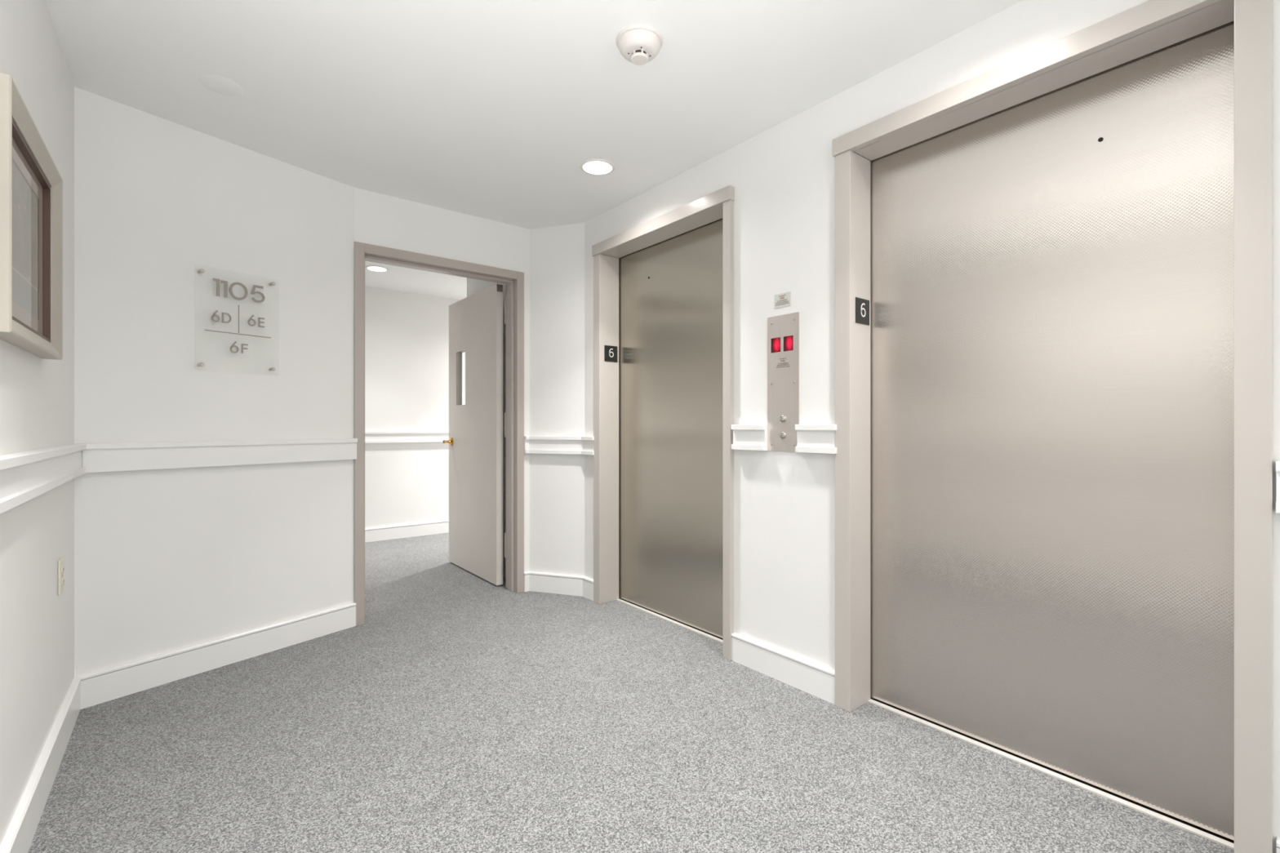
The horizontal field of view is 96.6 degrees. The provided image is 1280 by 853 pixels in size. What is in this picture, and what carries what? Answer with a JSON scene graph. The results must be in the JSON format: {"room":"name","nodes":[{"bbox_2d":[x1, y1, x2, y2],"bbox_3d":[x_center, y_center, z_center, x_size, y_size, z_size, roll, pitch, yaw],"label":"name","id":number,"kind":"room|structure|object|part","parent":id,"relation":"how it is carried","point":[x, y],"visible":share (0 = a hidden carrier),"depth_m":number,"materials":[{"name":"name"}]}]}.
{"room":"lobby","nodes":[
{"label":"lobby","id":0,"kind":"room"},
{"bbox_2d":[0,0,74,845],"bbox_3d":[-0.737,-0.107,0.314,0.100,2.392,4.910,0,0,-39],"label":"wall","id":1,"kind":"structure","parent":0,"point":[37,394],"depth_m":1.62,"materials":[{"name":"paint"}]},
{"bbox_2d":[0,72,62,359],"bbox_3d":[-1.554,-0.470,1.452,0.042,0.545,0.652,0,0,-39],"label":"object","id":2,"kind":"structure","parent":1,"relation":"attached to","point":[31,228],"depth_m":1.48,"materials":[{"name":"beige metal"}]},
{"bbox_2d":[12,160,38,319],"bbox_3d":[-1.568,-0.470,1.440,0.002,0.346,0.453,0,0,-39],"label":"window pane","id":3,"kind":"object","parent":2,"relation":"attached to","point":[24,202],"depth_m":1.49,"materials":[{"name":"glass"}]},
{"bbox_2d":[0,676,80,852],"bbox_3d":[-0.659,1.026,0.312,0.020,0.125,4.810,0,0,-39],"label":"baseboard","id":4,"kind":"structure","parent":1,"relation":"attached to","point":[20,834],"depth_m":1.61,"materials":[{"name":"paint"}]},
{"bbox_2d":[0,443,86,514],"bbox_3d":[-0.653,0.126,0.317,0.036,0.113,4.810,0,0,-39],"label":"trim","id":5,"kind":"structure","parent":1,"relation":"attached to","point":[24,476],"depth_m":1.48,"materials":[{"name":"paint"}]},
{"bbox_2d":[57,557,64,595],"bbox_3d":[-1.956,0.509,1.928,0.010,0.116,0.072,0,0,-39],"label":"power outlet","id":6,"kind":"object","parent":1,"relation":"attached to","point":[60,562],"visible":1,"depth_m":1.91,"materials":[{"name":"beige plastic"}]},
{"bbox_2d":[61,577,64,586],"bbox_3d":[-1.954,0.529,1.929,0.003,0.033,0.033,0,0,-39],"label":"receptacle","id":7,"kind":"object","parent":6,"relation":"attached to","point":[62,578],"depth_m":1.92,"materials":[{"name":"beige plastic"}]},
{"bbox_2d":[61,564,64,574],"bbox_3d":[-1.954,0.489,1.929,0.003,0.033,0.033,0,0,-39],"label":"receptacle","id":8,"kind":"object","parent":6,"relation":"attached to","point":[62,566],"depth_m":1.92,"materials":[{"name":"beige plastic"}]},
{"bbox_2d":[74,86,354,676],"bbox_3d":[-1.905,-0.107,2.675,0.100,2.392,1.108,0,0,33],"label":"wall","id":9,"kind":"structure","parent":0,"point":[166,560],"depth_m":2.52,"materials":[{"name":"paint"}]},
{"bbox_2d":[77,602,355,709],"bbox_3d":[-1.855,1.026,2.641,0.020,0.125,1.106,0,0,33],"label":"baseboard","id":10,"kind":"structure","parent":9,"relation":"attached to","point":[100,686],"depth_m":2.53,"materials":[{"name":"paint"}]},
{"bbox_2d":[81,438,357,472],"bbox_3d":[-1.849,0.126,2.637,0.034,0.113,1.106,0,0,33],"label":"trim","id":11,"kind":"structure","parent":9,"relation":"attached to","point":[115,456],"depth_m":2.52,"materials":[{"name":"paint"}]},
{"bbox_2d":[197,268,279,376],"bbox_3d":[-1.852,-0.472,2.629,0.038,0.463,0.339,0,0,33],"label":"sign","id":12,"kind":"object","parent":9,"relation":"attached to","point":[202,270],"visible":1,"depth_m":2.61,"materials":[{"name":"clear plastic"}]},
{"bbox_2d":[364,286,465,528],"bbox_3d":[-2.848,-0.107,5.167,6.200,2.392,0.100,0,0,-39],"label":"wall","id":13,"kind":"structure","parent":0,"point":[406,335],"depth_m":5.56,"materials":[{"name":"paint"}]},
{"bbox_2d":[364,520,448,542],"bbox_3d":[-2.811,1.026,5.121,6.200,0.125,0.020,0,0,-39],"label":"baseboard","id":14,"kind":"structure","parent":13,"relation":"attached to","point":[376,534],"depth_m":5.54,"materials":[{"name":"paint"}]},
{"bbox_2d":[364,431,448,443],"bbox_3d":[-2.806,0.108,5.114,6.200,0.111,0.036,0,0,-39],"label":"trim","id":15,"kind":"structure","parent":13,"relation":"attached to","point":[371,437],"depth_m":5.53,"materials":[{"name":"paint"}]},
{"bbox_2d":[354,187,529,572],"bbox_3d":[-1.188,-0.107,3.502,1.066,2.392,0.149,0,0,-39],"label":"wall","id":16,"kind":"structure","parent":0,"point":[380,220],"depth_m":3.46,"materials":[{"name":"paint"}]},
{"bbox_2d":[354,241,524,625],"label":"door","id":17,"kind":"structure","parent":16,"relation":"in","point":[475,442],"depth_m":3.86,"materials":[{"name":"paint"}]},
{"bbox_3d":[-1.506,0.126,4.460,0.068,0.066,0.066,0,0,-39],"label":"lever handle","id":18,"kind":"part","parent":17,"relation":"part of","materials":[{"name":"gold metal"}]},
{"bbox_2d":[524,571,528,591],"bbox_3d":[-0.743,1.026,3.750,0.044,0.125,0.020,0,0,-41],"label":"baseboard","id":19,"kind":"structure","parent":16,"relation":"attached to","point":[526,574],"depth_m":3.74,"materials":[{"name":"paint"}]},
{"bbox_2d":[524,435,528,453],"bbox_3d":[-0.739,0.126,3.744,0.044,0.113,0.038,0,0,-39],"label":"trim","id":20,"kind":"structure","parent":16,"relation":"attached to","point":[526,437],"depth_m":3.73,"materials":[{"name":"paint"}]},
{"bbox_2d":[466,277,505,577],"bbox_3d":[-0.198,-0.107,4.974,2.300,2.392,1.020,0,0,-39],"label":"wall","id":21,"kind":"structure","parent":0,"point":[473,286],"depth_m":4.12,"materials":[{"name":"paint"}]},
{"bbox_2d":[46,0,1022,300],"bbox_3d":[-0.483,-1.306,2.206,6.400,0.015,7.850,0,0,-39],"label":"ceiling","id":22,"kind":"structure","parent":0,"point":[489,109],"depth_m":2.14,"materials":[{"name":"paint"}]},
{"bbox_2d":[198,74,244,96],"bbox_3d":[-1.599,-1.298,2.178,0.140,0.001,0.140,0,0,-39],"label":"blank cover plate","id":23,"kind":"object","parent":22,"relation":"attached to","point":[218,84],"visible":1,"depth_m":2.17,"materials":[{"name":"paint"}]},
{"bbox_2d":[364,265,388,271],"bbox_3d":[-2.175,-1.346,4.714,0.175,0.106,0.175,0,0,-39],"label":"recessed light","id":24,"kind":"object","parent":22,"relation":"in","point":[373,268],"visible":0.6,"depth_m":4.76,"materials":[{"name":"white"}]},
{"bbox_2d":[579,159,614,175],"bbox_3d":[-0.213,-1.346,2.863,0.175,0.106,0.175,0,0,-39],"label":"recessed light","id":25,"kind":"object","parent":22,"relation":"in","point":[592,166],"visible":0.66,"depth_m":2.92,"materials":[{"name":"white"}]},
{"bbox_2d":[616,24,662,65],"bbox_3d":[-0.002,-1.265,1.925,0.158,0.067,0.158,0,0,-39],"label":"smoke detector","id":26,"kind":"object","parent":22,"relation":"attached to","point":[639,44],"visible":1,"depth_m":1.89,"materials":[{"name":"plastic"}]},
{"bbox_3d":[-0.002,-1.294,1.925,0.158,0.010,0.158,0,0,-39],"label":"mounting plate","id":27,"kind":"part","parent":26,"relation":"part of","materials":[{"name":"plastic"}]},
{"bbox_2d":[529,222,584,576],"bbox_3d":[-0.527,-0.107,3.757,0.400,2.392,0.100,0,0,18],"label":"wall","id":28,"kind":"structure","parent":0,"point":[557,253],"depth_m":3.71,"materials":[{"name":"paint"}]},
{"bbox_2d":[528,435,582,453],"bbox_3d":[-0.549,0.126,3.693,0.400,0.113,0.036,0,0,18],"label":"trim","id":29,"kind":"structure","parent":28,"relation":"attached to","point":[537,444],"depth_m":3.68,"materials":[{"name":"paint"}]},
{"bbox_2d":[528,571,583,596],"bbox_3d":[-0.546,1.026,3.700,0.400,0.125,0.020,0,0,18],"label":"baseboard","id":30,"kind":"structure","parent":28,"relation":"attached to","point":[542,582],"depth_m":3.69,"materials":[{"name":"paint"}]},
{"bbox_2d":[27,532,1234,852],"bbox_3d":[-0.483,1.119,2.206,6.400,0.060,7.850,0,0,-39],"label":"floor","id":31,"kind":"structure","parent":0,"point":[466,713],"depth_m":1.85,"materials":[{"name":"carpet"}]},
{"bbox_2d":[584,0,1279,852],"bbox_3d":[1.229,-0.107,1.826,0.200,2.392,4.820,0,0,-39],"label":"wall","id":32,"kind":"structure","parent":0,"point":[782,177],"depth_m":2.37,"materials":[{"name":"paint"}]},
{"bbox_2d":[581,436,594,455],"bbox_3d":[-0.323,0.126,3.579,0.036,0.113,0.144,0,0,-39],"label":"trim","id":33,"kind":"structure","parent":32,"relation":"attached to","point":[587,442],"depth_m":3.57,"materials":[{"name":"paint"}]},
{"bbox_2d":[582,576,593,600],"bbox_3d":[-0.316,1.026,3.584,0.020,0.125,0.144,0,0,-39],"label":"baseboard","id":34,"kind":"structure","parent":32,"relation":"attached to","point":[588,583],"depth_m":3.58,"materials":[{"name":"paint"}]},
{"bbox_2d":[591,185,734,660],"bbox_3d":[0.140,-0.011,3.142,0.209,2.200,1.140,0,0,-39],"label":"door","id":35,"kind":"structure","parent":32,"relation":"in","point":[664,411],"depth_m":3.20,"materials":[{"name":"silver metal"}]},
{"bbox_2d":[604,345,617,362],"bbox_3d":[-0.179,-0.444,3.523,0.098,0.098,0.004,0,0,-39],"label":"number sign","id":36,"kind":"object","parent":35,"relation":"attached to","point":[610,352],"visible":1,"depth_m":3.52,"materials":[{"name":"black plastic"}]},
{"bbox_3d":[0.179,1.086,3.161,0.022,0.005,1.017,0,0,-39],"label":"sill","id":37,"kind":"part","parent":35,"relation":"part of","materials":[{"name":"metal"}]},
{"bbox_3d":[0.204,0.007,3.181,0.030,2.144,1.073,0,0,-39],"label":"sliding panel","id":38,"kind":"part","parent":35,"relation":"part of","materials":[{"name":"metal"}]},
{"bbox_2d":[730,424,767,450],"bbox_3d":[0.490,0.052,2.562,0.036,0.113,0.184,0,0,-39],"label":"trim","id":39,"kind":"structure","parent":32,"relation":"attached to","point":[745,437],"depth_m":2.55,"materials":[{"name":"paint"}]},
{"bbox_2d":[774,291,790,308],"bbox_3d":[0.609,-0.536,2.439,0.003,0.059,0.083,0,0,-39],"label":"notice","id":40,"kind":"object","parent":32,"relation":"attached to","point":[783,300],"visible":1,"depth_m":2.44,"materials":[{"name":"paper"}]},
{"bbox_2d":[767,311,799,452],"bbox_3d":[0.605,-0.181,2.432,0.018,0.584,0.164,0,0,-39],"label":"panel","id":41,"kind":"object","parent":32,"relation":"attached to","point":[783,331],"visible":1,"depth_m":2.43,"materials":[{"name":"metal"}]},
{"bbox_2d":[731,632,835,704],"bbox_3d":[0.600,1.026,2.438,0.020,0.125,0.542,0,0,-39],"label":"baseboard","id":42,"kind":"structure","parent":32,"relation":"attached to","point":[811,677],"depth_m":2.41,"materials":[{"name":"paint"}]},
{"bbox_2d":[795,424,836,453],"bbox_3d":[0.710,0.052,2.286,0.036,0.113,0.186,0,0,-39],"label":"trim","id":43,"kind":"structure","parent":32,"relation":"attached to","point":[811,438],"depth_m":2.28,"materials":[{"name":"paint"}]},
{"bbox_2d":[832,0,1273,852],"bbox_3d":[1.187,-0.011,1.831,0.209,2.200,1.151,0,0,-39],"label":"door","id":44,"kind":"structure","parent":32,"relation":"in","point":[1054,404],"depth_m":1.73,"materials":[{"name":"silver metal"}]},
{"bbox_2d":[855,297,869,325],"bbox_3d":[0.866,-0.444,2.216,0.098,0.098,0.004,0,0,-39],"label":"number sign","id":45,"kind":"object","parent":44,"relation":"attached to","point":[862,305],"visible":1,"depth_m":2.21,"materials":[{"name":"black plastic"}]},
{"bbox_3d":[1.222,1.086,1.855,0.022,0.005,1.013,0,0,-39],"label":"sill","id":46,"kind":"part","parent":44,"relation":"part of","materials":[{"name":"metal"}]},
{"bbox_2d":[1275,461,1279,513],"bbox_3d":[2.060,0.142,0.597,0.036,0.118,1.862,0,0,-39],"label":"trim","id":47,"kind":"structure","parent":32,"relation":"attached to","point":[1277,463],"depth_m":1.32,"materials":[{"name":"paint"}]},
{"bbox_2d":[1276,836,1279,852],"bbox_3d":[2.066,1.026,0.602,0.020,0.125,1.862,0,0,-39],"label":"baseboard","id":48,"kind":"structure","parent":32,"relation":"attached to","point":[1277,838],"depth_m":1.32,"materials":[{"name":"paint"}]}
]}

